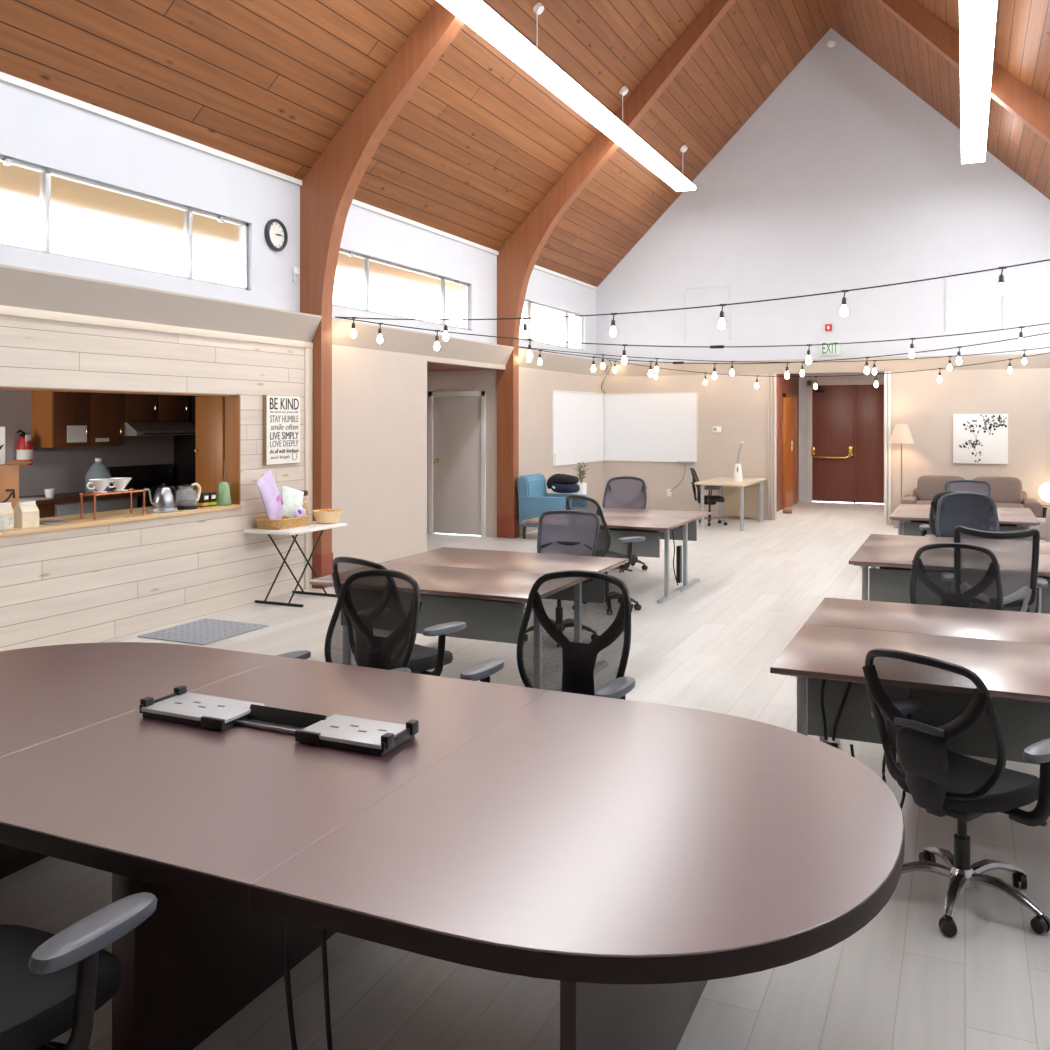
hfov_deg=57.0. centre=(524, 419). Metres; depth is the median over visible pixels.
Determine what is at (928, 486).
cushion
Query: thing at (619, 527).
office desk
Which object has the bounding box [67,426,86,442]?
paper sheet
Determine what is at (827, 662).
office desk
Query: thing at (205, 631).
floor mat
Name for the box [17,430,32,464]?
fire extinguisher
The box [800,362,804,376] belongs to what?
bulb
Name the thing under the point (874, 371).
bulb
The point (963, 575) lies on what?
office chair
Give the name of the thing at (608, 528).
cable tray
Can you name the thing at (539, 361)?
bulb
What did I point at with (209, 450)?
shutter
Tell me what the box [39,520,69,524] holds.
metal tray
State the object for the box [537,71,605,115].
diffuser
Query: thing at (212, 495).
tin
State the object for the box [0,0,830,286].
ceiling
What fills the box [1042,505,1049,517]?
side table
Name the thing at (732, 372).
bulb
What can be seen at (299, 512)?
snack packet
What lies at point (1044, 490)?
table lamp
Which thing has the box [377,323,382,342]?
bulb
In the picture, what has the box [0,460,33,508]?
cardboard box
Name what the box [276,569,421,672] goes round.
office chair
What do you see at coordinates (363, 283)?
window
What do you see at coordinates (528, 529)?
baseboard
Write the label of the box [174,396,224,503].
refrigerator
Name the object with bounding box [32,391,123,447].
upper cabinet
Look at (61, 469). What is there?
wall
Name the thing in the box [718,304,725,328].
bulb
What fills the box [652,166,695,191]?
diffuser
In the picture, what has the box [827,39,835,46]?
security camera
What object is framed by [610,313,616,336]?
bulb
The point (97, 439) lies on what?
paper sheet
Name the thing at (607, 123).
diffuser
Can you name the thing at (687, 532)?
office desk
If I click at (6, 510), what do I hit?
paper bag
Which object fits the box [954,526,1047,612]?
office chair
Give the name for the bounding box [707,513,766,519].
baseboard
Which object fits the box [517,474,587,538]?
armchair
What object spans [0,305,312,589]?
trim
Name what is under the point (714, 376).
bulb
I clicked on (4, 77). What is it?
trim
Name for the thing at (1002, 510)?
office desk
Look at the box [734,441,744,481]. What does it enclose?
desk lamp
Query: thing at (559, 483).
cushions
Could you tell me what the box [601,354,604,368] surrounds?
bulb
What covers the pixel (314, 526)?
folding table
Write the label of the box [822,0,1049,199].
ceiling
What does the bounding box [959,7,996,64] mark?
diffuser
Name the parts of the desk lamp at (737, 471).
arm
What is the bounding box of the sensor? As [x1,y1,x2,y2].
[292,267,298,281]
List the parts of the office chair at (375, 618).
frame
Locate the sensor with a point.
(295, 270)
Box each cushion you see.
[916,500,931,504]
[917,475,964,499]
[973,476,1022,503]
[995,502,1024,507]
[1031,518,1045,539]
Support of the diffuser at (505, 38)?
attached to the pendant light at (476, 14)
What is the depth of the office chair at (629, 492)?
11.96 m
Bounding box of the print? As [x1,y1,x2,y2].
[953,414,1007,463]
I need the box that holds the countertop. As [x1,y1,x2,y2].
[19,490,141,505]
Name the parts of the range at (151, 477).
burner, control panel, burner, burner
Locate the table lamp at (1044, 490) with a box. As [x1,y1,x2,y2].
[1039,482,1049,505]
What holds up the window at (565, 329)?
in the wall at (36, 129)
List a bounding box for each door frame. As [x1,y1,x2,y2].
[767,374,774,519]
[777,374,798,511]
[884,371,890,524]
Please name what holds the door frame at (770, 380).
attached to the wall at (844, 177)
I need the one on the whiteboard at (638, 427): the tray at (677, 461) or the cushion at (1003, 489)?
the tray at (677, 461)
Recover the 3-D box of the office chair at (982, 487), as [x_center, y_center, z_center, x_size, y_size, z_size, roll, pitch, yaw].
[5.581,1.285,12.146,0.640,1.028,0.669,0,0,24]
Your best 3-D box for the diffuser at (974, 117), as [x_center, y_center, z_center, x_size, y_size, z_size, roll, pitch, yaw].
[5.988,-4.010,12.882,0.330,0.060,1.510,0,0,24]
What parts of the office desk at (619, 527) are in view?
rail, modesty panel, leg, cord, power strip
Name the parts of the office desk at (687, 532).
modesty panel, leg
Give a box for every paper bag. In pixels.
[0,502,13,529]
[13,501,38,528]
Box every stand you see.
[79,488,145,519]
[139,685,418,755]
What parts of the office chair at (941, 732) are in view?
armrest, lumbar handle, lumbar plate, leg, frame, leg, leg, seat, leg, leg, armrest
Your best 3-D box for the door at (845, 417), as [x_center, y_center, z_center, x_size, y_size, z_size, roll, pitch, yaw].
[6.965,0.460,20.946,1.670,2.680,0.220,0,0,24]
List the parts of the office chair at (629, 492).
frame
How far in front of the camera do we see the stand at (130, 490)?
8.04 m
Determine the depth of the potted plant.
15.72 m
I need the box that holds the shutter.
[195,396,223,503]
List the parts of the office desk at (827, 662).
leg, cord, rail, modesty panel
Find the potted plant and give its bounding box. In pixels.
[573,462,588,494]
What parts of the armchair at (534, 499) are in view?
leg, backrest, armrest, armrest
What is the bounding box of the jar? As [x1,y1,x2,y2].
[300,490,307,513]
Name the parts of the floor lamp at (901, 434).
lamp shade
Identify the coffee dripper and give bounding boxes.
[86,479,111,492]
[108,477,131,490]
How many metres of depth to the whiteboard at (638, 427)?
18.33 m
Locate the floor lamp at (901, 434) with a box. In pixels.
[889,424,913,527]
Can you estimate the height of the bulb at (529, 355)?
0.232 m
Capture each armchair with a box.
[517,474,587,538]
[1031,507,1049,541]
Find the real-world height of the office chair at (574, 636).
1.094 m
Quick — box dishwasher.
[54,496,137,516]
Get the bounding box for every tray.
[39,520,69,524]
[139,685,263,730]
[295,714,418,755]
[608,528,657,531]
[677,461,693,462]
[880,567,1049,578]
[911,521,1016,526]
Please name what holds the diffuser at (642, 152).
attached to the pendant light at (476, 14)
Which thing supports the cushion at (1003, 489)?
on the sofa
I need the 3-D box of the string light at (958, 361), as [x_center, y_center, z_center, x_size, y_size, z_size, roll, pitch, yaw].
[3.659,-0.938,13.084,8.630,0.759,0.071,0,0,26]
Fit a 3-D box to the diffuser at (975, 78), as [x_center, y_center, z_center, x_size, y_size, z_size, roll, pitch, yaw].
[5.354,-4.010,11.489,0.330,0.060,1.510,0,0,24]
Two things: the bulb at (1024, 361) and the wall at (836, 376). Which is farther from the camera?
the wall at (836, 376)
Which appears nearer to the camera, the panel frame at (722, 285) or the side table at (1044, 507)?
the side table at (1044, 507)
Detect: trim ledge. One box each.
[0,264,321,341]
[332,318,513,364]
[519,348,609,376]
[607,353,1049,376]
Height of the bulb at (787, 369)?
0.232 m
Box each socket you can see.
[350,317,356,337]
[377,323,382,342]
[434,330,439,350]
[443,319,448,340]
[523,317,528,329]
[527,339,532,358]
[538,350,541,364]
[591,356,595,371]
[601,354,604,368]
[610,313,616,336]
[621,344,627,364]
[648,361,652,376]
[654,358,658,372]
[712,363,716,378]
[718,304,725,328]
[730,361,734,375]
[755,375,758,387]
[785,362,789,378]
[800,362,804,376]
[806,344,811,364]
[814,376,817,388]
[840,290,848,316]
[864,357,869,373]
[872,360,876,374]
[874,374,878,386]
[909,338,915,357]
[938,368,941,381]
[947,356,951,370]
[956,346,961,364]
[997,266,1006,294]
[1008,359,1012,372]
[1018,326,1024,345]
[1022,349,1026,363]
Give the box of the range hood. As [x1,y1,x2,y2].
[124,422,195,435]
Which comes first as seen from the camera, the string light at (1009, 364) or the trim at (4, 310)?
the trim at (4, 310)
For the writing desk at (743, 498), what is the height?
0.755 m
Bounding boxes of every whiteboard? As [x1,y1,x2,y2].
[552,390,603,466]
[604,392,697,462]
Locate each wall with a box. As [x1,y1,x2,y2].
[0,81,595,359]
[0,305,602,650]
[0,390,173,496]
[427,370,496,536]
[596,28,1049,524]
[799,372,883,501]
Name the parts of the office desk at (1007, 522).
leg, modesty panel, rail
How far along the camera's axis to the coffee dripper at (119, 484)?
8.18 m
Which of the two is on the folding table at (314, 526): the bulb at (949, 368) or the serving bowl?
the serving bowl
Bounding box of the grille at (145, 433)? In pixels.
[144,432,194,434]
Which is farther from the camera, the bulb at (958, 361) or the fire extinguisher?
the bulb at (958, 361)
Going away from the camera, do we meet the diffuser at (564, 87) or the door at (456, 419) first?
the diffuser at (564, 87)
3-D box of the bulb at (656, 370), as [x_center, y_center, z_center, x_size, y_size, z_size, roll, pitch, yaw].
[2.041,-0.846,14.995,0.071,0.232,0.066,0,0,24]
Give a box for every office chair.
[0,892,156,1049]
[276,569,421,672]
[332,557,465,675]
[460,570,634,699]
[537,510,599,555]
[565,495,645,609]
[602,476,647,572]
[690,468,726,525]
[862,648,1049,936]
[909,543,1002,609]
[919,491,975,536]
[925,492,998,537]
[944,480,990,496]
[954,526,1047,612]
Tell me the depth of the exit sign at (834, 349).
16.95 m
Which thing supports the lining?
attached to the wall at (94, 584)
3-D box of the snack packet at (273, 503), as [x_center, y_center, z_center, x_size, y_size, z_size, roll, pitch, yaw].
[-2.470,0.765,9.425,0.099,0.575,0.479,0,0,18]
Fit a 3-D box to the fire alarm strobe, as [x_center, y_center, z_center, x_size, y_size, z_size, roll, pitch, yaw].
[5.328,-1.620,16.973,0.110,0.120,0.068,0,0,24]
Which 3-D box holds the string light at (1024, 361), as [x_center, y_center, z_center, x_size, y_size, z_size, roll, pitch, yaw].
[4.523,-0.975,14.985,9.458,0.602,0.071,0,0,0]
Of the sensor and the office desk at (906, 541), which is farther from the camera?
the sensor
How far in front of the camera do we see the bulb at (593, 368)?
14.36 m
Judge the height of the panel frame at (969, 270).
1.020 m
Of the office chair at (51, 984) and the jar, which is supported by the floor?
the office chair at (51, 984)
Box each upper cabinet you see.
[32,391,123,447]
[124,394,188,421]
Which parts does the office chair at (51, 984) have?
seat, armrest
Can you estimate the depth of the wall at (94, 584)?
9.14 m
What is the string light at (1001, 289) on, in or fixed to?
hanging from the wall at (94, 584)
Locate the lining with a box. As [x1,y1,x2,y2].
[0,387,239,505]
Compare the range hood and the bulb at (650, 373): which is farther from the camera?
the bulb at (650, 373)
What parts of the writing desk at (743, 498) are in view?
leg, leg, panel, leg, leg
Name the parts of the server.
handle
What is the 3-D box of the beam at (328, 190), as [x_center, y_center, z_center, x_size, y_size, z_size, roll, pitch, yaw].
[1.605,-2.545,8.702,8.774,8.690,0.214,0,0,24]
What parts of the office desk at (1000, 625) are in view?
leg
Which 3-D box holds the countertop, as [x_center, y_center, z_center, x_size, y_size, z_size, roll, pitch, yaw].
[-5.300,0.824,9.311,0.620,0.048,3.560,0,0,24]
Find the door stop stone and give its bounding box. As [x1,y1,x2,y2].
[783,508,791,513]
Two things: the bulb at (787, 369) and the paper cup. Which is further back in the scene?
the bulb at (787, 369)
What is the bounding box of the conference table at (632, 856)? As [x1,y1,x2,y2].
[0,642,904,1049]
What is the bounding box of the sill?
[0,504,241,537]
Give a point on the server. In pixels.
(181, 504)
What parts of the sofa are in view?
armrest, panel, armrest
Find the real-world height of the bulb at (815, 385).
0.232 m
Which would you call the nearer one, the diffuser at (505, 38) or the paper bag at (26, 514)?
the paper bag at (26, 514)
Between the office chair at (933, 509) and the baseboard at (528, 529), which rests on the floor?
the office chair at (933, 509)
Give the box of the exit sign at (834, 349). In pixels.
[820,341,839,355]
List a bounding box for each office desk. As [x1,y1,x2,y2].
[309,562,545,643]
[385,547,628,647]
[521,515,690,603]
[601,507,711,591]
[770,624,1049,808]
[805,597,1049,743]
[849,545,1049,613]
[862,534,1049,567]
[890,510,1039,535]
[895,504,1033,534]
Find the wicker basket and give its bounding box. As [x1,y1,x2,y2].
[254,514,310,529]
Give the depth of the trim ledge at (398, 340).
12.17 m
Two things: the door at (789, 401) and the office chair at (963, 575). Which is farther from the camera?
the door at (789, 401)
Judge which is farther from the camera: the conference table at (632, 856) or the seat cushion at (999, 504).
the seat cushion at (999, 504)
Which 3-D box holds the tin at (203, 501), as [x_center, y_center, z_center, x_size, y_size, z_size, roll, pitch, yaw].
[-3.022,0.750,9.077,0.084,0.130,0.084,0,0,24]
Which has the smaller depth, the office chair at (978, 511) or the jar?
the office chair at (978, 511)
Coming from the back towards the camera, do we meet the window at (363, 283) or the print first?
the print
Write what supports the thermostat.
attached to the wall at (844, 177)
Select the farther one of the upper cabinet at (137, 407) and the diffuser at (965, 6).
the upper cabinet at (137, 407)
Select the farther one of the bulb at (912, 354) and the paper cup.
the bulb at (912, 354)
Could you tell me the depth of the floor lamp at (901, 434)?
16.11 m
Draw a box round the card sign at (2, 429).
[0,427,4,463]
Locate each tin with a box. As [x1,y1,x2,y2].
[196,493,209,506]
[205,492,216,505]
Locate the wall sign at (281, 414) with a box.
[263,395,299,464]
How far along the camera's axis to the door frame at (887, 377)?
16.56 m
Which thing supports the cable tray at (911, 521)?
on the office desk at (1007, 522)
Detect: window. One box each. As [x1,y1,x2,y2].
[0,156,247,289]
[333,249,468,329]
[519,300,582,350]
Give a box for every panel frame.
[683,284,730,341]
[945,268,1005,331]
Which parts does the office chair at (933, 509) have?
armrest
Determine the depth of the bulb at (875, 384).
16.19 m
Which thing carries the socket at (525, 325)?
attached to the string light at (1001, 289)
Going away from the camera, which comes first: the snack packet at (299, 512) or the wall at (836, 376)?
the snack packet at (299, 512)
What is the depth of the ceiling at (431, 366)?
14.46 m
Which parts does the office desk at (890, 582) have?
leg, rail, modesty panel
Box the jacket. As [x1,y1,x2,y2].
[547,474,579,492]
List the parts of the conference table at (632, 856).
panel leg, panel leg, cord, panel leg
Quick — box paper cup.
[44,489,54,498]
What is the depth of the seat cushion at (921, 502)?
15.42 m
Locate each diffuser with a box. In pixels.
[437,0,504,30]
[477,22,561,78]
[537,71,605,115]
[584,109,641,145]
[621,140,670,170]
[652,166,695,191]
[959,0,996,12]
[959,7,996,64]
[960,61,992,104]
[961,102,989,137]
[961,135,986,163]
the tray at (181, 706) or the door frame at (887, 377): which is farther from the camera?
the door frame at (887, 377)
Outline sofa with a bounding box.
[900,475,1041,526]
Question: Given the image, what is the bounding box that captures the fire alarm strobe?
[825,324,831,330]
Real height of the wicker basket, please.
0.103 m
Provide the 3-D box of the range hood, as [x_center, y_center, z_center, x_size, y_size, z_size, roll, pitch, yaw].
[-4.393,0.102,11.458,0.508,0.155,1.000,0,0,24]
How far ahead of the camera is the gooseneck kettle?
8.52 m
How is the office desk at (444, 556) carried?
on the floor
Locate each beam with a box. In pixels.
[300,0,464,588]
[497,0,1049,537]
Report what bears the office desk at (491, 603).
on the floor
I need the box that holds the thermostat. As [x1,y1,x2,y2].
[712,427,720,432]
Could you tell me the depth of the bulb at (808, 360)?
11.01 m
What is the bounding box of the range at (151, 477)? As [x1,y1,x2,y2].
[104,464,195,507]
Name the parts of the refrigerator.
freezer door, handle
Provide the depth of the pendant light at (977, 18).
11.08 m
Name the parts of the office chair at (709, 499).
frame, seat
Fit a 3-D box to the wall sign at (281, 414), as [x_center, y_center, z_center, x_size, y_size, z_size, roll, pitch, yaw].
[-2.482,0.100,9.886,0.053,0.700,0.540,0,0,24]
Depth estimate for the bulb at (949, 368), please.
14.96 m
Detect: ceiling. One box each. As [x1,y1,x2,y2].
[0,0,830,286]
[427,362,496,371]
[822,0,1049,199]
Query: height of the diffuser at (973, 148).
0.060 m
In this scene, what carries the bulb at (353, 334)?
attached to the string light at (1001, 289)
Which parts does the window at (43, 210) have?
pane, pane, pane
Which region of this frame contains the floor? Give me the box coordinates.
[0,501,1049,1049]
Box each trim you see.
[0,72,597,289]
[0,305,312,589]
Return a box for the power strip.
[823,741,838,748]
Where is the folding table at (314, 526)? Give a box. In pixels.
[243,521,347,606]
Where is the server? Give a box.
[174,483,200,509]
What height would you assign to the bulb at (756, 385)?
0.232 m
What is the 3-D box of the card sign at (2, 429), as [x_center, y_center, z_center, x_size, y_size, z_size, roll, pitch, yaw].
[-4.101,0.198,7.356,0.018,0.290,0.315,0,0,24]
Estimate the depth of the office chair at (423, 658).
5.22 m
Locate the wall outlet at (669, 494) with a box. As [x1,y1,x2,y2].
[667,489,671,496]
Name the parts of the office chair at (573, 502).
frame, seat, armrest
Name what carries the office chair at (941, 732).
on the floor
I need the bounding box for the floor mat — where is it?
[137,618,267,644]
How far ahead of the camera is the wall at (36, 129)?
9.47 m
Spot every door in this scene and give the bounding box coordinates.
[428,391,485,536]
[782,393,796,508]
[807,379,883,502]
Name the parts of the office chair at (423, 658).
frame, seat, armrest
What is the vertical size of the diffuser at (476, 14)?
0.060 m
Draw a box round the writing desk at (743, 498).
[694,477,766,530]
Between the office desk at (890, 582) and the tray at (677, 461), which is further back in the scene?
the tray at (677, 461)
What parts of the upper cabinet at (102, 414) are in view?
door, door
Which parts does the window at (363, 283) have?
pane, pane, pane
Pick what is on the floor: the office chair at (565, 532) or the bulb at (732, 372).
the office chair at (565, 532)
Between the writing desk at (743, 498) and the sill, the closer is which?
the sill
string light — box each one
[335,259,1049,340]
[341,318,1049,364]
[519,332,1049,378]
[519,346,1049,376]
[601,352,1049,393]
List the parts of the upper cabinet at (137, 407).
door, door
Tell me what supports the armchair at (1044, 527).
on the floor
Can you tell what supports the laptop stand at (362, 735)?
on the conference table at (632, 856)
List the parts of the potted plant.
pot, stem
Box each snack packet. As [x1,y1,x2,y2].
[257,469,283,518]
[281,485,303,517]
[294,507,306,516]
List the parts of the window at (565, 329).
pane, pane, pane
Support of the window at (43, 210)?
in the wall at (36, 129)
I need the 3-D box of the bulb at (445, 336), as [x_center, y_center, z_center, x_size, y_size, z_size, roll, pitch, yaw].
[-0.829,-0.946,10.146,0.071,0.232,0.066,0,0,24]
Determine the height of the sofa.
0.895 m
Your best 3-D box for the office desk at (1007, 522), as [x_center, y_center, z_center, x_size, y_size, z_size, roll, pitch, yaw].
[4.804,1.425,10.613,1.445,0.750,0.894,0,0,24]
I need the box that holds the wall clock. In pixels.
[264,219,287,250]
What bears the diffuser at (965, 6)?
attached to the pendant light at (977, 18)
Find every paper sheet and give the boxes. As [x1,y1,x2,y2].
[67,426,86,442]
[96,438,108,441]
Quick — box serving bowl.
[312,508,342,523]
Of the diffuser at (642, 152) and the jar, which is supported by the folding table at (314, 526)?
the jar
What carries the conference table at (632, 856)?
on the floor
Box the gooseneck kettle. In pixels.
[144,483,177,512]
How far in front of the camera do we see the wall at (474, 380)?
14.93 m
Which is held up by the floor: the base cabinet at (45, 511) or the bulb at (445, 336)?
the base cabinet at (45, 511)
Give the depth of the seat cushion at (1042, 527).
12.90 m
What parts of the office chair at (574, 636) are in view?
armrest, frame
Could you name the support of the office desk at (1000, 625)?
on the floor
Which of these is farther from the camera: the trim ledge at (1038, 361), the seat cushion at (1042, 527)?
the trim ledge at (1038, 361)
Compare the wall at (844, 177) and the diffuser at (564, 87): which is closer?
the diffuser at (564, 87)
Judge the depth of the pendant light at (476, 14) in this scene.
11.34 m
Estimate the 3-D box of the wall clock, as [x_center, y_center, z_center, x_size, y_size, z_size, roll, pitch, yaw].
[-2.579,-1.920,10.040,0.045,0.334,0.334,0,0,24]
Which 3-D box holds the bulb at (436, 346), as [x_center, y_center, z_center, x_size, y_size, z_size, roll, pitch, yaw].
[-0.987,-0.895,10.861,0.071,0.232,0.066,0,0,24]
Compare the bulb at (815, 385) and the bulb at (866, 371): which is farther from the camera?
the bulb at (815, 385)
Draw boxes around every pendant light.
[437,0,695,191]
[959,0,996,163]
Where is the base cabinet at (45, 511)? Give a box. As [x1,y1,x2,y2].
[37,504,53,517]
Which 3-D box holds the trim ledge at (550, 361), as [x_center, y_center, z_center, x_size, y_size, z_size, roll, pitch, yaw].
[0.645,-0.978,16.840,0.285,0.285,4.190,0,0,24]
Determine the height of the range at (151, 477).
1.260 m
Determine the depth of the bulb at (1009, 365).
15.27 m
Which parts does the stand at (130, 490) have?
leg, leg, rail, leg, leg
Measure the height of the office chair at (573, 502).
1.094 m
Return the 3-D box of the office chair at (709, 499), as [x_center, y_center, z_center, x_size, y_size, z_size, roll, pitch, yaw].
[3.161,1.315,16.642,0.644,0.969,0.688,0,0,14]
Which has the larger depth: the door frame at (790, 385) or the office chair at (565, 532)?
the door frame at (790, 385)
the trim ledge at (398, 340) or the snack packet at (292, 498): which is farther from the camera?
the trim ledge at (398, 340)
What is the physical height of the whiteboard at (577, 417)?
1.304 m
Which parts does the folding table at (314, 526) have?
leg, leg, leg, leg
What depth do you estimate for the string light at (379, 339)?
10.95 m
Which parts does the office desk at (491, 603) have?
rail, modesty panel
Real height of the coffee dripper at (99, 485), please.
0.107 m
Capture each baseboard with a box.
[520,527,537,533]
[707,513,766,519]
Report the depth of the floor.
3.43 m
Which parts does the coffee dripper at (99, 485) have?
handle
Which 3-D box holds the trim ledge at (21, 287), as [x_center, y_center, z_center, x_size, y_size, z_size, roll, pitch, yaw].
[-4.594,-0.978,5.326,0.285,0.285,11.090,0,0,24]
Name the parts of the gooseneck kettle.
spout, lid, handle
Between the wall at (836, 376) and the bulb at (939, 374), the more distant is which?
the wall at (836, 376)

